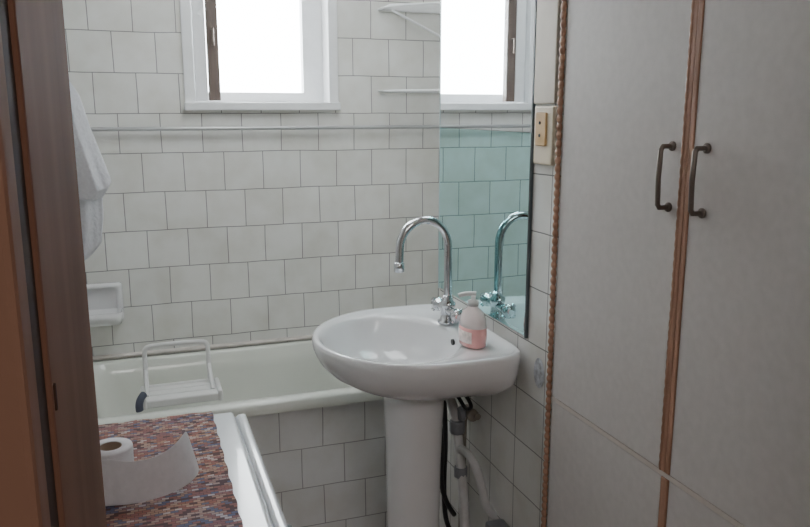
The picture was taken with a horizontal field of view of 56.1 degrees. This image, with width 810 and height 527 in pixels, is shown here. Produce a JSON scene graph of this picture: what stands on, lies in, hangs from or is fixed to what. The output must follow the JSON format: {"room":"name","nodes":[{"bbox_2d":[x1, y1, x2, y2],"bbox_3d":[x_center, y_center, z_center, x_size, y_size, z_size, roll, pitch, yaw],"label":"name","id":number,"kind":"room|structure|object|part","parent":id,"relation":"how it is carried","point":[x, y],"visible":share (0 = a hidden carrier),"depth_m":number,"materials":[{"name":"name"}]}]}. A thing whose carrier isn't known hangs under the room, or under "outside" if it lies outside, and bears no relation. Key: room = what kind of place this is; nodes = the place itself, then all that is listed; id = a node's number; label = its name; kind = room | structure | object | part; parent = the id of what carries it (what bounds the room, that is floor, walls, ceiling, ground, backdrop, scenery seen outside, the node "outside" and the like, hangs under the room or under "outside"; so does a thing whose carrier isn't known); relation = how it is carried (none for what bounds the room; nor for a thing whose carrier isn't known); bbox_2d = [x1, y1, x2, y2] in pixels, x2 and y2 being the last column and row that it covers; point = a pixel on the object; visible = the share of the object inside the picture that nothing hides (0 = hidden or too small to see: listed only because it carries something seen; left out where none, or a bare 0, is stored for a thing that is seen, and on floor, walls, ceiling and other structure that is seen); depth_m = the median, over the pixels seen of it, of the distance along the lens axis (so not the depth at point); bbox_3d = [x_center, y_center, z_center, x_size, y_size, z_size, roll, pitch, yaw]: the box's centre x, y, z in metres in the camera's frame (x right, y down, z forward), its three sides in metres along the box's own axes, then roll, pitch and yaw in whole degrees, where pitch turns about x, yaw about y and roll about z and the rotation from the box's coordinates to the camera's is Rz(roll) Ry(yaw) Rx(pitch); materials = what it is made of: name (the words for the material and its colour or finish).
{"room":"bathroom","nodes":[
{"label":"bathroom","id":0,"kind":"room"},
{"bbox_2d":[62,0,439,360],"bbox_3d":[-0.579,-0.351,3.156,1.780,2.500,0.250,-4,12,-19],"label":"wall","id":1,"kind":"structure","parent":0,"point":[213,236],"depth_m":3.04,"materials":[{"name":"tile"}]},
{"bbox_2d":[86,282,123,326],"bbox_3d":[-1.143,0.157,2.865,0.150,0.150,0.099,-4,12,-19],"label":"soap dish","id":2,"kind":"object","parent":1,"relation":"attached to","point":[105,300],"visible":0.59,"depth_m":2.90,"materials":[{"name":"ceramic"}]},
{"bbox_2d":[89,308,123,326],"bbox_3d":[-1.141,0.206,2.869,0.150,0.048,0.088,-4,12,-19],"label":"tray","id":3,"kind":"object","parent":2,"relation":"on","point":[98,317],"depth_m":2.85,"materials":[{"name":"ceramic"}]},
{"bbox_2d":[179,0,338,101],"bbox_3d":[-0.575,-0.954,2.976,0.596,0.683,0.162,-4,12,-19],"label":"window","id":4,"kind":"structure","parent":1,"relation":"in","point":[319,39],"depth_m":3.05,"materials":[{"name":"white paint"}]},
{"bbox_2d":[190,0,220,100],"bbox_3d":[-0.754,-0.926,2.860,0.092,0.615,0.065,-4,12,-19],"label":"casement","id":5,"kind":"object","parent":4,"relation":"attached to","point":[199,24],"visible":0.99,"depth_m":2.88,"materials":[{"name":"brown wood"}]},
{"bbox_3d":[-0.725,-0.856,2.865,0.010,0.065,0.027,-4,12,-19],"label":"window handle","id":6,"kind":"part","parent":5,"relation":"part of","materials":[{"name":"silver metal"}]},
{"bbox_3d":[-0.613,-0.963,3.017,0.405,0.555,0.004,-4,12,-19],"label":"glass pane","id":7,"kind":"part","parent":4,"relation":"part of","materials":[{"name":"white glass"}]},
{"bbox_2d":[184,102,340,109],"bbox_3d":[-0.573,-0.628,3.037,0.604,0.031,0.190,-4,12,-19],"label":"sill","id":8,"kind":"structure","parent":1,"relation":"attached to","point":[187,105],"depth_m":2.95,"materials":[{"name":"white paint"}]},
{"bbox_2d":[90,125,438,130],"bbox_3d":[-0.531,-0.532,2.982,1.560,0.015,0.034,-4,12,-19],"label":"wall rail","id":9,"kind":"object","parent":1,"relation":"attached to","point":[203,128],"depth_m":2.96,"materials":[{"name":"white tile"}]},
{"bbox_2d":[438,0,567,526],"bbox_3d":[0.459,-0.168,2.250,0.479,2.500,0.735,-4,12,-19],"label":"wall","id":10,"kind":"structure","parent":0,"point":[488,47],"depth_m":2.12,"materials":[{"name":"white tile"}]},
{"bbox_2d":[534,358,543,387],"bbox_3d":[0.346,0.283,1.962,0.001,0.080,0.052,-4,12,-19],"label":"sticker","id":11,"kind":"object","parent":10,"relation":"attached to","point":[538,366],"visible":1,"depth_m":1.96,"materials":[{"name":"grey plastic"}]},
{"bbox_2d":[533,106,557,165],"bbox_3d":[0.336,-0.310,1.839,0.020,0.140,0.090,-4,12,-19],"label":"wall socket","id":12,"kind":"object","parent":10,"relation":"attached to","point":[545,130],"depth_m":1.82,"materials":[{"name":"beige plastic"}]},
{"bbox_2d":[534,0,561,103],"bbox_3d":[0.339,-0.779,1.751,0.012,0.805,0.100,-4,12,-19],"label":"wall panel","id":13,"kind":"object","parent":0,"point":[548,27],"depth_m":1.80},
{"bbox_3d":[-0.109,1.399,1.054,2.900,0.100,5.100,-4,12,-19],"label":"floor","id":14,"kind":"structure","parent":0,"visible":0},
{"bbox_2d":[93,335,386,526],"bbox_3d":[-0.428,0.665,2.926,1.580,0.599,0.665,-4,12,-19],"label":"bathtub","id":15,"kind":"object","parent":14,"relation":"on","point":[320,438],"visible":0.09,"depth_m":2.71,"materials":[{"name":"ceramic"}]},
{"bbox_2d":[135,339,222,412],"bbox_3d":[-0.761,0.368,2.543,0.276,0.167,0.215,-4,12,-19],"label":"seat","id":16,"kind":"object","parent":15,"relation":"on","point":[209,389],"visible":1,"depth_m":2.54,"materials":[{"name":"white plastic"}]},
{"bbox_3d":[-0.784,0.345,2.619,0.226,0.152,0.051,-4,12,-19],"label":"frame","id":17,"kind":"part","parent":16,"relation":"part of","materials":[{"name":"white plastic"}]},
{"bbox_2d":[213,412,291,526],"bbox_3d":[-0.487,0.826,1.495,0.502,0.850,0.600,-4,12,-19],"label":"washing machine","id":18,"kind":"object","parent":14,"relation":"on","point":[254,493],"visible":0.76,"depth_m":1.45,"materials":[{"name":"metal"}]},
{"bbox_2d":[98,411,242,526],"bbox_3d":[-0.532,0.408,1.401,0.403,0.006,0.595,-4,12,-19],"label":"woven mat","id":19,"kind":"object","parent":18,"relation":"on","point":[209,500],"visible":0.41,"depth_m":1.41,"materials":[{"name":"multicoloured fabric"}]},
{"bbox_2d":[100,432,198,505],"bbox_3d":[-0.463,0.362,1.366,0.194,0.095,0.087,-7,13,-29],"label":"toilet paper roll","id":20,"kind":"object","parent":19,"relation":"on","point":[126,481],"visible":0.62,"depth_m":1.33,"materials":[{"name":"paper"}]},
{"bbox_2d":[312,304,519,526],"bbox_3d":[-0.007,0.643,2.253,0.509,0.908,0.592,-4,12,-19],"label":"pedestal sink","id":21,"kind":"object","parent":14,"relation":"on","point":[401,355],"visible":0.94,"depth_m":2.15,"materials":[{"name":"ceramic"}]},
{"bbox_2d":[312,304,519,400],"bbox_3d":[-0.007,0.288,2.182,0.509,0.183,0.592,-4,12,-19],"label":"basin","id":22,"kind":"object","parent":21,"relation":"in","point":[398,353],"depth_m":2.04,"materials":[{"name":"ceramic"}]},
{"bbox_2d":[394,216,462,324],"bbox_3d":[0.062,0.022,2.240,0.200,0.327,0.180,-4,12,-19],"label":"gooseneck faucet","id":23,"kind":"object","parent":21,"relation":"on","point":[445,304],"visible":0.94,"depth_m":2.23,"materials":[{"name":"silver metal"}]},
{"bbox_2d":[431,297,442,310],"bbox_3d":[0.105,0.127,2.351,0.047,0.047,0.042,-4,12,-19],"label":"tap","id":24,"kind":"object","parent":23,"relation":"on","point":[435,301],"depth_m":2.34,"materials":[{"name":"silver metal"}]},
{"bbox_2d":[450,308,462,323],"bbox_3d":[0.151,0.152,2.224,0.047,0.047,0.042,-4,12,-19],"label":"tap","id":25,"kind":"object","parent":23,"relation":"on","point":[455,314],"depth_m":2.20,"materials":[{"name":"silver metal"}]},
{"bbox_2d":[458,291,486,348],"bbox_3d":[0.183,0.149,2.071,0.074,0.149,0.104,-4,12,-19],"label":"soap bottle","id":26,"kind":"object","parent":21,"relation":"on","point":[472,332],"visible":1,"depth_m":2.04,"materials":[{"name":"pink"}]},
{"bbox_3d":[0.168,0.084,2.063,0.051,0.019,0.013,1,11,3],"label":"pump spout","id":27,"kind":"part","parent":26,"relation":"part of","materials":[{"name":"white plastic"}]},
{"bbox_2d":[440,397,509,526],"bbox_3d":[0.177,0.694,2.302,0.164,0.750,0.388,-4,12,-19],"label":"drain pipe","id":28,"kind":"object","parent":21,"relation":"attached to","point":[459,415],"visible":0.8,"depth_m":2.32,"materials":[{"name":"plastic"}]},
{"bbox_3d":[0.172,0.460,2.325,0.016,0.046,0.048,-4,12,-19],"label":"valve knob","id":29,"kind":"part","parent":28,"relation":"part of","materials":[{"name":"grey plastic"}]},
{"bbox_2d":[541,0,809,526],"bbox_3d":[0.709,0.033,1.456,0.494,2.420,0.926,-4,12,-19],"label":"tall cabinet","id":30,"kind":"object","parent":14,"relation":"on","point":[680,394],"visible":1,"depth_m":1.39,"materials":[{"name":"laminate"}]},
{"bbox_3d":[0.439,0.752,1.755,0.018,0.772,0.416,-4,12,-19],"label":"door","id":31,"kind":"part","parent":30,"relation":"part of","materials":[{"name":"laminate"}]},
{"bbox_3d":[0.439,-0.391,1.524,0.018,1.537,0.416,-4,12,-19],"label":"door","id":32,"kind":"part","parent":30,"relation":"part of","materials":[{"name":"laminate"}]},
{"bbox_3d":[0.515,0.411,1.466,0.018,0.010,0.873,-4,12,-19],"label":"gap rail","id":33,"kind":"part","parent":30,"relation":"part of","materials":[{"name":"beige"}]},
{"bbox_3d":[0.474,-0.158,1.393,0.034,0.122,0.010,-4,12,-19],"label":"pull handle","id":34,"kind":"part","parent":30,"relation":"part of","materials":[{"name":"brown metal"}]},
{"bbox_3d":[0.497,-0.351,1.331,0.004,1.537,0.010,-4,12,-19],"label":"beaded trim door","id":35,"kind":"part","parent":30,"relation":"part of","materials":[{"name":"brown wood"}]},
{"bbox_3d":[0.504,-0.142,1.309,0.034,0.122,0.010,-4,12,-19],"label":"pull handle","id":36,"kind":"part","parent":30,"relation":"part of","materials":[{"name":"brown metal"}]},
{"bbox_3d":[0.588,0.836,1.340,0.018,0.772,0.433,-4,12,-19],"label":"door","id":37,"kind":"part","parent":30,"relation":"part of","materials":[{"name":"laminate"}]},
{"bbox_3d":[0.588,-0.307,1.110,0.018,1.537,0.433,-4,12,-19],"label":"door","id":38,"kind":"part","parent":30,"relation":"part of","materials":[{"name":"laminate"}]},
{"bbox_3d":[0.385,-0.316,2.984,0.120,2.500,0.725,-4,12,-19],"label":"wall","id":39,"kind":"structure","parent":0,"visible":0},
{"bbox_2d":[378,2,439,92],"bbox_3d":[0.091,-0.881,3.003,0.332,0.500,0.267,-4,12,-19],"label":"wire rack","id":40,"kind":"object","parent":39,"relation":"attached to","point":[423,7],"visible":0.55,"depth_m":3.00,"materials":[{"name":"white metal"}]},
{"bbox_3d":[-0.010,0.180,0.525,2.700,2.500,0.310,-4,12,-19],"label":"wall","id":41,"kind":"structure","parent":0,"visible":0},
{"bbox_2d":[0,0,106,526],"bbox_3d":[0.209,0.298,0.620,1.040,2.230,0.325,-4,12,-19],"label":"door frame","id":42,"kind":"structure","parent":41,"relation":"attached to","point":[37,28],"depth_m":0.33,"materials":[{"name":"brown wood"}]},
{"bbox_3d":[-0.162,0.389,0.374,0.028,2.150,0.035,-4,12,-19],"label":"jamb rebate","id":43,"kind":"part","parent":42,"relation":"part of","materials":[{"name":"brown wood"}]},
{"bbox_2d":[53,383,57,410],"bbox_3d":[-0.154,0.059,0.335,0.002,0.012,0.003,-4,12,-19],"label":"strike plate","id":44,"kind":"object","parent":42,"relation":"attached to","point":[54,384],"visible":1,"depth_m":0.33,"materials":[{"name":"black metal"}]},
{"bbox_3d":[-0.922,-0.045,1.638,0.100,2.500,2.440,-4,12,-19],"label":"wall","id":45,"kind":"structure","parent":0,"visible":0},
{"bbox_2d":[69,82,110,260],"bbox_3d":[-0.871,-0.254,1.937,0.222,0.520,0.183,-4,12,-19],"label":"hanging towel","id":46,"kind":"object","parent":45,"relation":"hanging from","point":[93,177],"visible":0.28,"depth_m":1.91,"materials":[{"name":"fabric"}]}
]}

